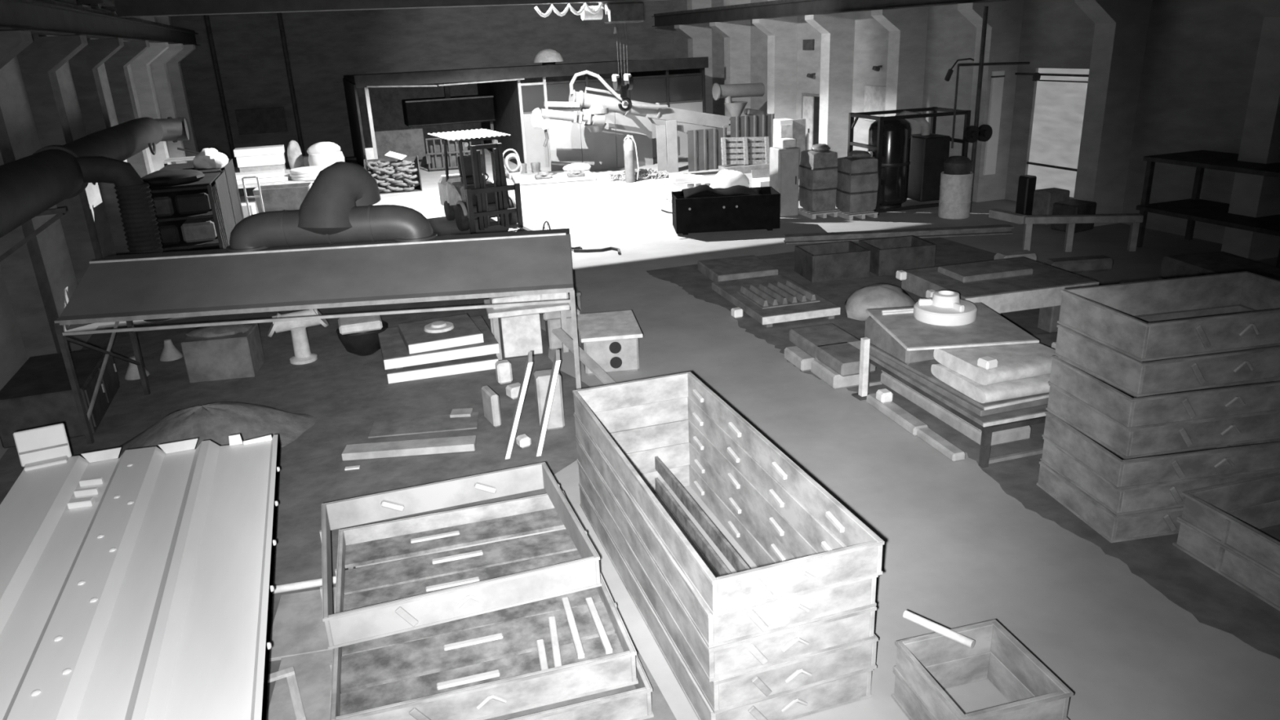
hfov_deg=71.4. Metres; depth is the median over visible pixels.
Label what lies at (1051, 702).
flask
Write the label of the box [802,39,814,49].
air vent
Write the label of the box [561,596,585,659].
bar
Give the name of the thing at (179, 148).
steel pole
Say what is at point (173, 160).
board
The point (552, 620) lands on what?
bar
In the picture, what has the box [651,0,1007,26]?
beam
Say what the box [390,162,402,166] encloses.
ring casting
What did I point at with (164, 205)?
crate
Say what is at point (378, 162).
ring casting
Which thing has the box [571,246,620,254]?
cable
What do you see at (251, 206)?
carton
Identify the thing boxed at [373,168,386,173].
ring casting
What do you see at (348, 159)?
scrap piece
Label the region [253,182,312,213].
bin
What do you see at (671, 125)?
leaning board
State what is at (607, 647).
bar
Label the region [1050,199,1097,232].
box
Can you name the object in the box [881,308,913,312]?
rod
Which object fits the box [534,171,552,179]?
valve casting
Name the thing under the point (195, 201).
crate
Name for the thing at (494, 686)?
flask
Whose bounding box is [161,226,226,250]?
shelf
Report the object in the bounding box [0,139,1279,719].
floor
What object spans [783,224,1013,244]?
steel beam
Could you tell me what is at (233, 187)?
storage rack
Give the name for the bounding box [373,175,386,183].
ring casting
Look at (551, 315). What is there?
block
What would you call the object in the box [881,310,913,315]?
rod
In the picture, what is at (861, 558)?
flask
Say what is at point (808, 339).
block
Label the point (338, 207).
duct
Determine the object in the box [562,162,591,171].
bag
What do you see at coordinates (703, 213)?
black skip
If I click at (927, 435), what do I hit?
block
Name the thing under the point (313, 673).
floor plate
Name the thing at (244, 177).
frame
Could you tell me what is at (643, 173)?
heap
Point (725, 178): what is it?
sack
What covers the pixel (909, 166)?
machine
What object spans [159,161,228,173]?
shelf
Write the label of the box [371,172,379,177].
ring casting
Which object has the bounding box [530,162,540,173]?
bucket
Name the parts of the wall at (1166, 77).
patched panel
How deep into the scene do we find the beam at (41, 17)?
16.54 m
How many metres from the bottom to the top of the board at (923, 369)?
0.040 m
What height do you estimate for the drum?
1.440 m
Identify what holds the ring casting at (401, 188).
in the bin at (414, 159)
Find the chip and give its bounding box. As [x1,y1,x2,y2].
[344,465,359,470]
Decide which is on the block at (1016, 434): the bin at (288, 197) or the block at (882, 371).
the block at (882, 371)
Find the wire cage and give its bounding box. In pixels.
[425,137,471,171]
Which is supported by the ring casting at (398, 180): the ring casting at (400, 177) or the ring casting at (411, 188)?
the ring casting at (400, 177)
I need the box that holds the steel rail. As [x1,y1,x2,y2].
[272,576,336,594]
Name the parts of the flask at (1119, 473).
lifting handle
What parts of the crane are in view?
hoist motor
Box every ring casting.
[366,161,378,169]
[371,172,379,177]
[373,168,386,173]
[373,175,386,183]
[376,169,390,179]
[377,161,390,165]
[377,161,390,168]
[377,183,386,190]
[378,179,391,186]
[382,167,394,173]
[382,188,392,192]
[384,173,395,181]
[386,181,399,190]
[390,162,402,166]
[390,170,404,177]
[390,179,404,183]
[392,186,405,191]
[394,182,408,187]
[395,166,408,171]
[395,175,404,180]
[397,160,408,162]
[400,160,412,166]
[400,170,412,177]
[402,177,414,184]
[403,186,414,191]
[404,164,418,172]
[404,173,417,179]
[406,163,418,168]
[407,181,420,186]
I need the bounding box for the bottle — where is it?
[623,138,635,182]
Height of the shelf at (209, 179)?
0.050 m
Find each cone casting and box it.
[124,355,150,380]
[160,338,182,361]
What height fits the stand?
0.460 m
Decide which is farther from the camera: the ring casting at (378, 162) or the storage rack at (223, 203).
the ring casting at (378, 162)
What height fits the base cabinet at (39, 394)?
0.620 m
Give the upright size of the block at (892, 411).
0.120 m
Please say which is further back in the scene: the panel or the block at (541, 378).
the block at (541, 378)
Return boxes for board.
[163,155,195,164]
[235,168,289,184]
[377,315,499,369]
[386,353,497,383]
[397,313,483,354]
[655,124,667,172]
[666,120,678,172]
[859,350,1048,426]
[866,302,1039,351]
[869,344,1048,410]
[869,348,1048,416]
[1031,332,1057,347]
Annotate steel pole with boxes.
[177,147,199,154]
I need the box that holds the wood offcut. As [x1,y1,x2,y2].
[449,408,472,417]
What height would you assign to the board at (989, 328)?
0.035 m
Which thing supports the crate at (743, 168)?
on the floor at (959, 550)
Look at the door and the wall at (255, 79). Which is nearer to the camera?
the door
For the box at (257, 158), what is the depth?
30.44 m
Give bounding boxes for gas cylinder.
[623,134,639,182]
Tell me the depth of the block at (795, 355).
12.32 m
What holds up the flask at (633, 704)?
on the sand spill at (347, 392)
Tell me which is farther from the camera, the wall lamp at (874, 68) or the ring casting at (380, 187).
the ring casting at (380, 187)
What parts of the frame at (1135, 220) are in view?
bent arm, leg, leg, leg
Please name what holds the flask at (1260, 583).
on the sand spill at (1213, 599)
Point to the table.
(1018, 283)
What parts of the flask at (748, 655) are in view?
lifting handle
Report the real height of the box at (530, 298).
0.160 m
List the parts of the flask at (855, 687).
lifting handle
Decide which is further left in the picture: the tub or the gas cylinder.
the tub
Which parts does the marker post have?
plate, post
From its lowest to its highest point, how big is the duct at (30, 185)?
2.837 m
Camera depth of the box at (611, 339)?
12.43 m
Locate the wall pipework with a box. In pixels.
[951,6,1030,212]
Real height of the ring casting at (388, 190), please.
0.100 m
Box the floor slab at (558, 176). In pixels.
[511,169,595,185]
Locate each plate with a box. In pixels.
[266,649,332,719]
[268,586,335,662]
[384,151,406,159]
[697,255,778,282]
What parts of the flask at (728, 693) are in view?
lifting handle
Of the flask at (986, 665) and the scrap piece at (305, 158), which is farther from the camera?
the scrap piece at (305, 158)
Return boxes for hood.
[401,82,495,156]
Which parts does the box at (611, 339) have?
plate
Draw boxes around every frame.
[241,176,264,215]
[267,666,306,719]
[988,208,1143,252]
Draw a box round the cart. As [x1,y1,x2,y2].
[542,220,551,230]
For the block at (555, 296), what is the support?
on the bench
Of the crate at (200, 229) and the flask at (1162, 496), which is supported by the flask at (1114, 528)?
the flask at (1162, 496)
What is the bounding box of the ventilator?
[533,48,564,65]
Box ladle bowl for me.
[336,315,387,355]
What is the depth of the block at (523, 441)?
10.27 m
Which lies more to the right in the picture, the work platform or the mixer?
the mixer
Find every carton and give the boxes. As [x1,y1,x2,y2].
[13,422,71,471]
[240,202,256,217]
[751,168,769,187]
[773,137,795,148]
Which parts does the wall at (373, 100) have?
post, rail, rail, screen post, screen rail, glass pane, panel, screen post, glass pane, screen post, glass pane, screen rail, screen rail, screen post, glass pane, panel, screen post, glass pane, panel, screen post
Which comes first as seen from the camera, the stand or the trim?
the stand
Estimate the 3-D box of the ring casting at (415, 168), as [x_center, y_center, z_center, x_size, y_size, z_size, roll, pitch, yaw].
[-7.455,-6.230,28.990,0.462,0.195,0.385,0,20,6]
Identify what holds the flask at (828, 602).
on the flask at (748, 655)
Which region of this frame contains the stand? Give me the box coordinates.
[867,359,1045,467]
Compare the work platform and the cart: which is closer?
the cart
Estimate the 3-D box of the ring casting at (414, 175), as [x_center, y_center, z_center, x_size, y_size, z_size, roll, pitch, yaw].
[-7.504,-6.003,29.127,0.463,0.148,0.396,-6,20,-10]
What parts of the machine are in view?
frame post, frame rail, frame rail, frame post, frame rail, frame rail, frame rail, frame post, frame rail, frame rail, frame post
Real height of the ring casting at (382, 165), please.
0.192 m
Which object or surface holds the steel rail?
on the sand spill at (347, 392)
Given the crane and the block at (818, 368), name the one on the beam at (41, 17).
the crane
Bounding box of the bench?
[484,298,569,359]
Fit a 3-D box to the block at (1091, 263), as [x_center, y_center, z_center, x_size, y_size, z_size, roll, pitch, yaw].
[8.089,-1.758,16.429,1.200,0.240,0.350,-4,20,-5]
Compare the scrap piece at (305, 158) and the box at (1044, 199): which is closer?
the box at (1044, 199)
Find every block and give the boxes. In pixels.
[481,385,501,426]
[494,359,512,384]
[505,382,525,399]
[515,434,531,448]
[533,368,564,430]
[539,292,568,301]
[541,303,580,320]
[545,317,580,350]
[612,73,633,111]
[669,171,719,191]
[731,306,742,318]
[784,346,814,371]
[789,323,860,359]
[810,359,859,389]
[815,342,875,376]
[864,316,936,364]
[866,393,928,435]
[875,388,893,404]
[880,372,1031,446]
[881,370,981,431]
[916,426,965,462]
[977,355,997,369]
[994,249,1037,261]
[1037,305,1060,333]
[1044,254,1113,273]
[1051,342,1056,349]
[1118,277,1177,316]
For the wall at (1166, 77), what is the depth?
20.52 m
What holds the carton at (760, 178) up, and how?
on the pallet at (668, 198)
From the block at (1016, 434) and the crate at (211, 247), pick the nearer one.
the block at (1016, 434)
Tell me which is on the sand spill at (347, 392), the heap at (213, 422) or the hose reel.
the heap at (213, 422)
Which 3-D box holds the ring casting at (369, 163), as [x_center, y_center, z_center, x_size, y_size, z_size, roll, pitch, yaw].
[-8.714,-6.338,29.058,0.382,0.257,0.438,2,20,11]
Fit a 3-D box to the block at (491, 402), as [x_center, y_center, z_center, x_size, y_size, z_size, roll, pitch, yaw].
[-1.832,0.569,10.967,0.100,0.420,0.400,-12,22,-25]
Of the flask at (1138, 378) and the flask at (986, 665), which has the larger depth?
the flask at (1138, 378)
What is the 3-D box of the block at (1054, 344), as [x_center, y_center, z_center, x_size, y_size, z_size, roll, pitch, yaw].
[5.489,-0.157,11.490,0.300,0.130,0.180,-5,20,-7]
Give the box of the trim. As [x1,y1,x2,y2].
[982,71,1004,175]
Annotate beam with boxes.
[0,0,200,45]
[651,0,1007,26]
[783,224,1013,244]
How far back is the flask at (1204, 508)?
7.53 m
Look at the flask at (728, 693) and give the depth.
6.84 m
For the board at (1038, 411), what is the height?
0.050 m
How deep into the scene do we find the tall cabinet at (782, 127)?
27.70 m
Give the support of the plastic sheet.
on the storage rack at (233, 187)
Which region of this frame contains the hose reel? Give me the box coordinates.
[502,148,522,178]
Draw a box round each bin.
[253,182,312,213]
[363,154,422,194]
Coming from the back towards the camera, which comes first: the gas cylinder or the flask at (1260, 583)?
the gas cylinder
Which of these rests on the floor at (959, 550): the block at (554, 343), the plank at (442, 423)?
the block at (554, 343)
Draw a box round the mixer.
[530,70,730,160]
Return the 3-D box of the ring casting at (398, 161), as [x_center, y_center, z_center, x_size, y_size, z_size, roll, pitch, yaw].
[-7.859,-6.590,29.674,0.389,0.214,0.454,16,27,42]
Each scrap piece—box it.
[302,155,309,166]
[344,156,356,163]
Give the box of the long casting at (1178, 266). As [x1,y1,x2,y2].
[1160,251,1279,280]
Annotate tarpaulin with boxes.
[141,168,204,186]
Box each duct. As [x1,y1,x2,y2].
[0,116,189,321]
[226,161,437,252]
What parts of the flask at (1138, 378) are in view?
lifting handle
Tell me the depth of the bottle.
28.68 m
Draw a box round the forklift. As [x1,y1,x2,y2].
[427,128,531,234]
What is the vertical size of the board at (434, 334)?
0.225 m
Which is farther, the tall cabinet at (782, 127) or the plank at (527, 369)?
the tall cabinet at (782, 127)
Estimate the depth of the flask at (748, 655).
6.47 m
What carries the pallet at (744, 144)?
on the crate at (743, 168)
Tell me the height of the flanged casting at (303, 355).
0.824 m
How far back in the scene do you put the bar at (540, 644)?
6.13 m
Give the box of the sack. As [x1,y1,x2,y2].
[287,140,303,168]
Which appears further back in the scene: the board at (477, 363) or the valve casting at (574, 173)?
the valve casting at (574, 173)
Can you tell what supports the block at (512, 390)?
on the sand spill at (347, 392)
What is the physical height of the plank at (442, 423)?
0.018 m
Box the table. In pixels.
[895,257,1098,313]
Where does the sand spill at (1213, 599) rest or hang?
on the floor at (959, 550)
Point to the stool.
(577, 294)
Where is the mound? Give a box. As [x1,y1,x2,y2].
[844,283,915,321]
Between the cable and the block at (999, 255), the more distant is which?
the cable
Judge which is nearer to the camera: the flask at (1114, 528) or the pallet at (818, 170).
the flask at (1114, 528)
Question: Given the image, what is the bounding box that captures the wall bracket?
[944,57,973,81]
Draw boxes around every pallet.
[664,195,671,204]
[711,274,840,327]
[720,136,769,165]
[798,143,838,219]
[833,150,878,220]
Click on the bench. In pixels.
(517, 330)
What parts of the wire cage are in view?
rail, rail, rail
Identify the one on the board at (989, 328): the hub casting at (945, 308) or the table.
the hub casting at (945, 308)
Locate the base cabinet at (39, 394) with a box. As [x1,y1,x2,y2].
[0,346,119,448]
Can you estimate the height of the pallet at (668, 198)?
0.140 m
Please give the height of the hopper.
2.740 m
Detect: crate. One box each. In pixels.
[151,191,181,217]
[156,219,186,244]
[162,248,192,252]
[174,182,218,214]
[181,209,223,242]
[191,235,227,250]
[718,163,769,173]
[794,240,870,282]
[858,235,936,275]
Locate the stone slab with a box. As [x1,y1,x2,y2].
[933,342,1055,385]
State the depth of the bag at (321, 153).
30.33 m
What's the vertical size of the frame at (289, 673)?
0.090 m
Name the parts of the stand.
leg, foot rail, rail, leg, foot rail, rail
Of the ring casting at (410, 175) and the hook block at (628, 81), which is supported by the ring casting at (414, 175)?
the ring casting at (410, 175)
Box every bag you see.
[306,142,344,166]
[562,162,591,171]
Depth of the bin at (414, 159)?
29.89 m
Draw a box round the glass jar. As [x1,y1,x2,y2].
[687,183,693,188]
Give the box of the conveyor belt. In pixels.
[53,228,581,444]
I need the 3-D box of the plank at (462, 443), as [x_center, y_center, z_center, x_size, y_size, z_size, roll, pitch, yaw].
[-2.659,1.017,10.300,1.500,0.090,0.260,-4,20,-4]
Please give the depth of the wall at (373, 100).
33.75 m
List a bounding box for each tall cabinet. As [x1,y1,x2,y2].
[769,146,799,217]
[773,118,805,168]
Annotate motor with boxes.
[743,108,764,115]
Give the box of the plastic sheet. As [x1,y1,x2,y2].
[192,147,228,168]
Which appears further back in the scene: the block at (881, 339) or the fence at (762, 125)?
the fence at (762, 125)
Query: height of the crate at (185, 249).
0.380 m
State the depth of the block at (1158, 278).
12.83 m
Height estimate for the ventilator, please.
0.700 m
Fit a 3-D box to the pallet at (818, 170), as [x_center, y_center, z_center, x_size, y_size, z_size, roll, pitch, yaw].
[4.448,-4.501,22.246,0.700,1.759,0.900,-7,20,-13]
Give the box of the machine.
[847,106,971,215]
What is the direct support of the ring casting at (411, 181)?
on the ring casting at (416, 183)
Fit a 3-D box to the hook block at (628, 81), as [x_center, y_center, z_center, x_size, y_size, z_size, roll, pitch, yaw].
[-0.470,-7.317,24.401,0.500,0.998,0.400,-9,21,-18]
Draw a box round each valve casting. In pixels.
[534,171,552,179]
[567,169,584,177]
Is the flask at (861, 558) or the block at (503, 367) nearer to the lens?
the flask at (861, 558)
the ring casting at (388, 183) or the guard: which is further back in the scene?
the guard
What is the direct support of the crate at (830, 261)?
on the sand spill at (1213, 599)
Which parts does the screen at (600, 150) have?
panel, panel, panel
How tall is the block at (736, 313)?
0.140 m
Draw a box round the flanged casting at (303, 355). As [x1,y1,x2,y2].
[267,308,328,364]
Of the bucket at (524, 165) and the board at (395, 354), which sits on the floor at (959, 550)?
the bucket at (524, 165)
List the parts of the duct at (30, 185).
support arm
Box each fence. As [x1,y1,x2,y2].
[686,127,727,171]
[728,113,774,160]
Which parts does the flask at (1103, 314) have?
lifting handle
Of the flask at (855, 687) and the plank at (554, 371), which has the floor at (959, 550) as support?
the flask at (855, 687)
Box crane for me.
[80,0,666,77]
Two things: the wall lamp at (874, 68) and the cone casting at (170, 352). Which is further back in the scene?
the wall lamp at (874, 68)
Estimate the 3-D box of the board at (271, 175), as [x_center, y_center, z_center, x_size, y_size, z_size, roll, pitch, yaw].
[-12.233,-5.893,28.637,1.750,0.270,0.950,-8,21,-15]
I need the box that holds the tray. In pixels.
[23,455,67,471]
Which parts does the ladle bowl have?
lid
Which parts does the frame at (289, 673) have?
rail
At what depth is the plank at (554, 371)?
10.00 m
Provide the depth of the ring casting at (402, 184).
28.94 m
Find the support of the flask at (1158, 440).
on the flask at (1119, 473)
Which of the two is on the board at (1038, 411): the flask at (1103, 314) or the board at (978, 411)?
the board at (978, 411)
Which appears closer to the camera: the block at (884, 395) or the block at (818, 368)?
the block at (884, 395)
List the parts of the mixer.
drive motor, pipe rail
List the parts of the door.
frame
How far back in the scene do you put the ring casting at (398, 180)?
28.88 m
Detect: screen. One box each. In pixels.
[374,128,427,166]
[548,111,653,171]
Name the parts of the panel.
steel strip, steel strip, steel strip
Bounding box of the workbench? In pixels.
[1135,150,1279,267]
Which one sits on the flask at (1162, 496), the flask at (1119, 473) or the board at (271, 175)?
the flask at (1119, 473)
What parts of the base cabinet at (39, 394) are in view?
door, door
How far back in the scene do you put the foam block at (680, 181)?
24.77 m
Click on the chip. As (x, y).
(357, 467)
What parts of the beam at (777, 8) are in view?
rail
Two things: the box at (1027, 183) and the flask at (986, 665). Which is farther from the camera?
the box at (1027, 183)
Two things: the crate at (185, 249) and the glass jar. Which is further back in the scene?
the glass jar
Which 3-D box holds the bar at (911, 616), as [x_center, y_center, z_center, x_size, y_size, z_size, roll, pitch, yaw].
[2.048,1.847,6.116,0.060,0.057,0.500,-21,27,-41]
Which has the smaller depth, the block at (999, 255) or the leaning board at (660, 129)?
the block at (999, 255)
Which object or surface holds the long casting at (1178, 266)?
on the floor at (959, 550)
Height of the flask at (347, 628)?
0.250 m
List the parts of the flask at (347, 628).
lifting handle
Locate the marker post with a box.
[851,337,870,400]
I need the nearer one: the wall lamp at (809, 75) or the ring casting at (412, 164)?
the ring casting at (412, 164)
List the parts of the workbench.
post, post, post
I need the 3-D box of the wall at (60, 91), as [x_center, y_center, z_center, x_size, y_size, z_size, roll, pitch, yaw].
[-10.977,-5.569,17.054,1.320,8.600,42.800,-9,21,-18]
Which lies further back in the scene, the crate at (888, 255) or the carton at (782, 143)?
the carton at (782, 143)
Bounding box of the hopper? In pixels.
[711,83,764,127]
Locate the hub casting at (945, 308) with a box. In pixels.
[913,290,977,326]
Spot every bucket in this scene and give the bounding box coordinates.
[516,163,526,173]
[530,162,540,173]
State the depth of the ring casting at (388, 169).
28.81 m
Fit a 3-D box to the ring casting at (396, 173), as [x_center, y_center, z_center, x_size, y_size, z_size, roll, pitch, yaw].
[-7.903,-6.064,28.957,0.463,0.170,0.390,-1,20,3]
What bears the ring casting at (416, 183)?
on the ring casting at (411, 188)
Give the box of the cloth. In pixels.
[680,184,762,198]
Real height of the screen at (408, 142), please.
1.450 m
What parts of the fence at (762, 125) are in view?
panel, panel, panel, panel, panel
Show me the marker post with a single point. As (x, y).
(863, 393)
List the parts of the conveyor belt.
post, post, eave rail, rail, post, post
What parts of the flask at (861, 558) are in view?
lifting handle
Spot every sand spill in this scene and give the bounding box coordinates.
[0,297,676,719]
[646,237,1279,659]
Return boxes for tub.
[308,151,344,166]
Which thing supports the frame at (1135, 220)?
on the floor at (959, 550)
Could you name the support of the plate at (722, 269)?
on the sand spill at (1213, 599)
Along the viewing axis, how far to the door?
32.09 m
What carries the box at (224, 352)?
on the sand spill at (347, 392)
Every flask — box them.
[319,462,601,649]
[328,490,638,719]
[348,527,653,719]
[572,371,884,616]
[573,396,878,648]
[575,418,876,681]
[577,442,878,713]
[578,464,873,719]
[891,651,1035,719]
[893,619,1073,719]
[1036,444,1232,542]
[1040,433,1279,515]
[1042,411,1279,489]
[1045,378,1279,458]
[1048,355,1279,430]
[1053,304,1279,396]
[1057,271,1279,361]
[1172,500,1279,611]
[1177,471,1279,577]
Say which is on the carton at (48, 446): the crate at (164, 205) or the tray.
the tray
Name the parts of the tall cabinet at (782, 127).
panel, panel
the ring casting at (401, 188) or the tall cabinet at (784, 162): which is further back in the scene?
the ring casting at (401, 188)
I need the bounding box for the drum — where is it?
[937,155,973,218]
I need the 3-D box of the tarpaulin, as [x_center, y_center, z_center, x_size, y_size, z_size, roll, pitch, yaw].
[-9.640,-3.793,18.317,1.281,0.221,1.666,-9,21,-18]
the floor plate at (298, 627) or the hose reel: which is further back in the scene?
the hose reel
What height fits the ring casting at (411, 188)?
0.100 m
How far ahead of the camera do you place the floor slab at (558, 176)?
29.65 m
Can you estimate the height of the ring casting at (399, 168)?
0.109 m
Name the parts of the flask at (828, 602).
lifting handle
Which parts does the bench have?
leg, leg, leg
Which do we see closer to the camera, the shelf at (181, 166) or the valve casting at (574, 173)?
the shelf at (181, 166)
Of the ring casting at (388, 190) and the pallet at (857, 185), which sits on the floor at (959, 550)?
the pallet at (857, 185)
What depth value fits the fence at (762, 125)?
30.78 m
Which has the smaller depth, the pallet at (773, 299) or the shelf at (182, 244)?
the pallet at (773, 299)
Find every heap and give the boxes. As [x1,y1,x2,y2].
[116,401,317,458]
[608,168,668,181]
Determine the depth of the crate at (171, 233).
17.80 m
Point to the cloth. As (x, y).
(702, 189)
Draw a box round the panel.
[0,434,279,719]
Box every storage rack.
[148,170,235,250]
[159,158,244,224]
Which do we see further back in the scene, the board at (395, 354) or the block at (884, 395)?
the board at (395, 354)
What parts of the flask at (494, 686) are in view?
lifting handle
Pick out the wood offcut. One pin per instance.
(464, 412)
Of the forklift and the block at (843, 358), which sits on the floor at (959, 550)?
the forklift
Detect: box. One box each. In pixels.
[180,320,265,382]
[233,144,285,172]
[489,294,540,309]
[576,310,643,374]
[1015,174,1036,215]
[1031,187,1070,225]
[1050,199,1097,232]
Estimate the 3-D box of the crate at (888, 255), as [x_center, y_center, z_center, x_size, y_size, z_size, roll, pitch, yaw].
[4.935,-2.019,17.159,1.140,0.500,0.900,-6,20,-10]
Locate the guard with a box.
[364,147,374,159]
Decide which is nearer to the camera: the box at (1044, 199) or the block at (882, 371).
the block at (882, 371)
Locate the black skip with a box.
[661,186,780,235]
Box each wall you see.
[0,0,199,390]
[170,0,674,167]
[342,57,708,168]
[672,0,1279,260]
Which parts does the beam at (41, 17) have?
rail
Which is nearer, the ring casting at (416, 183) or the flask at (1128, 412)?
the flask at (1128, 412)
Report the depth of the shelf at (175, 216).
17.61 m
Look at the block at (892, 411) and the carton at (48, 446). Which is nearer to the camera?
the carton at (48, 446)
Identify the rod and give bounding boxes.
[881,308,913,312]
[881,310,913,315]
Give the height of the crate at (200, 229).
0.380 m
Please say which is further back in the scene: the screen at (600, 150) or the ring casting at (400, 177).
the screen at (600, 150)
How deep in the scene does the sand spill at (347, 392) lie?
11.51 m
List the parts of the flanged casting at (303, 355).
stem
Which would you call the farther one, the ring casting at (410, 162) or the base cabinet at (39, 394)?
the ring casting at (410, 162)
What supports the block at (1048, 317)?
on the sand spill at (1213, 599)
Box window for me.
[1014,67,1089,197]
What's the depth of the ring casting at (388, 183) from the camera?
28.81 m
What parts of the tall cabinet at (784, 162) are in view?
door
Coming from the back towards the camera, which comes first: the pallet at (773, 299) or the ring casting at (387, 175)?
the ring casting at (387, 175)
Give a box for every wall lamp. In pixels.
[806,72,815,78]
[871,65,882,71]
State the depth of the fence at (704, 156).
30.62 m
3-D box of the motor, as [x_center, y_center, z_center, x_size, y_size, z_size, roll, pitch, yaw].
[4.243,-8.448,33.122,0.770,1.800,0.300,-9,21,-18]
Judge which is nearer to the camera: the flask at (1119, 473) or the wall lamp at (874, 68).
the flask at (1119, 473)
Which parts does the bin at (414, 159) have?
plate, plate, plate, plate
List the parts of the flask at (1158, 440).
lifting handle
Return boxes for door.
[801,93,819,150]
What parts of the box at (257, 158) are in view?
lid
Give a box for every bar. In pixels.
[536,639,548,670]
[548,616,561,667]
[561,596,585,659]
[585,596,613,654]
[902,609,974,648]
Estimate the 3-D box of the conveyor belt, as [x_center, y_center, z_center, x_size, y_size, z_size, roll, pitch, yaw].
[-3.877,-0.430,11.615,6.080,2.040,1.780,-4,20,-4]
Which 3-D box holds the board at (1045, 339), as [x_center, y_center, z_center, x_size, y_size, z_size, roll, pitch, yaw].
[5.441,-0.127,11.812,1.700,0.120,1.012,-5,20,-7]
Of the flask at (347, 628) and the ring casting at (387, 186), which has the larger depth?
the ring casting at (387, 186)
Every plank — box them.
[341,435,476,461]
[368,412,479,438]
[505,351,533,459]
[536,349,560,456]
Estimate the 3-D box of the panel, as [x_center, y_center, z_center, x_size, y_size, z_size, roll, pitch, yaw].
[-3.943,1.534,6.697,2.262,0.171,4.550,-9,21,-18]
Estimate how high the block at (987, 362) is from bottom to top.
0.100 m
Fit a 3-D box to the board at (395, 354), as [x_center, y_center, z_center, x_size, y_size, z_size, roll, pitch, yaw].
[-3.019,-0.282,13.205,1.600,0.150,1.512,-9,21,-17]
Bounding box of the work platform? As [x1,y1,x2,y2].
[237,167,314,195]
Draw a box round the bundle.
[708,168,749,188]
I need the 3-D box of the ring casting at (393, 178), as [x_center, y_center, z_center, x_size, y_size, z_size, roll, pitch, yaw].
[-8.143,-5.933,28.963,0.370,0.218,0.467,6,22,23]
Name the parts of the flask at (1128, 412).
lifting handle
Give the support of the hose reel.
on the floor at (959, 550)
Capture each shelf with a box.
[148,172,221,193]
[155,199,220,222]
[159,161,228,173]
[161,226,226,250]
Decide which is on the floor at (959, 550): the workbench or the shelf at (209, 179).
the workbench
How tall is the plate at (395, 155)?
0.253 m
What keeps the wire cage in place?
on the floor at (959, 550)
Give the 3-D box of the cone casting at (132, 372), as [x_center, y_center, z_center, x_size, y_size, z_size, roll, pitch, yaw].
[-7.463,0.097,13.151,0.340,0.310,0.332,-9,21,-18]
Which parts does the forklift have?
guard post, guard post, backrest, seat, mast rail, mast rail, guard post, mast rail, mast rail, guard post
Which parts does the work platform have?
leg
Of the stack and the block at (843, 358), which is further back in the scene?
the stack
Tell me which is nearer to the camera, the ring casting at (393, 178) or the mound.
the mound
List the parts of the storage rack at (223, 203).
post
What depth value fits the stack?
28.31 m
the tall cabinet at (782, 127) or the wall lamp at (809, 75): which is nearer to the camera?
the tall cabinet at (782, 127)
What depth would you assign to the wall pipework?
21.19 m
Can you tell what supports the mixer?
on the floor at (959, 550)
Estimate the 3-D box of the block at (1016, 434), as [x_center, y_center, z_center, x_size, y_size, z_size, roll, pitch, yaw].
[3.681,0.510,10.579,0.620,0.170,2.100,-8,21,-15]
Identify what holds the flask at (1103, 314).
on the flask at (1138, 378)
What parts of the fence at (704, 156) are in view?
panel, panel, panel, panel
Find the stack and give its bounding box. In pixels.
[289,165,328,181]
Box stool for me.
[568,288,581,314]

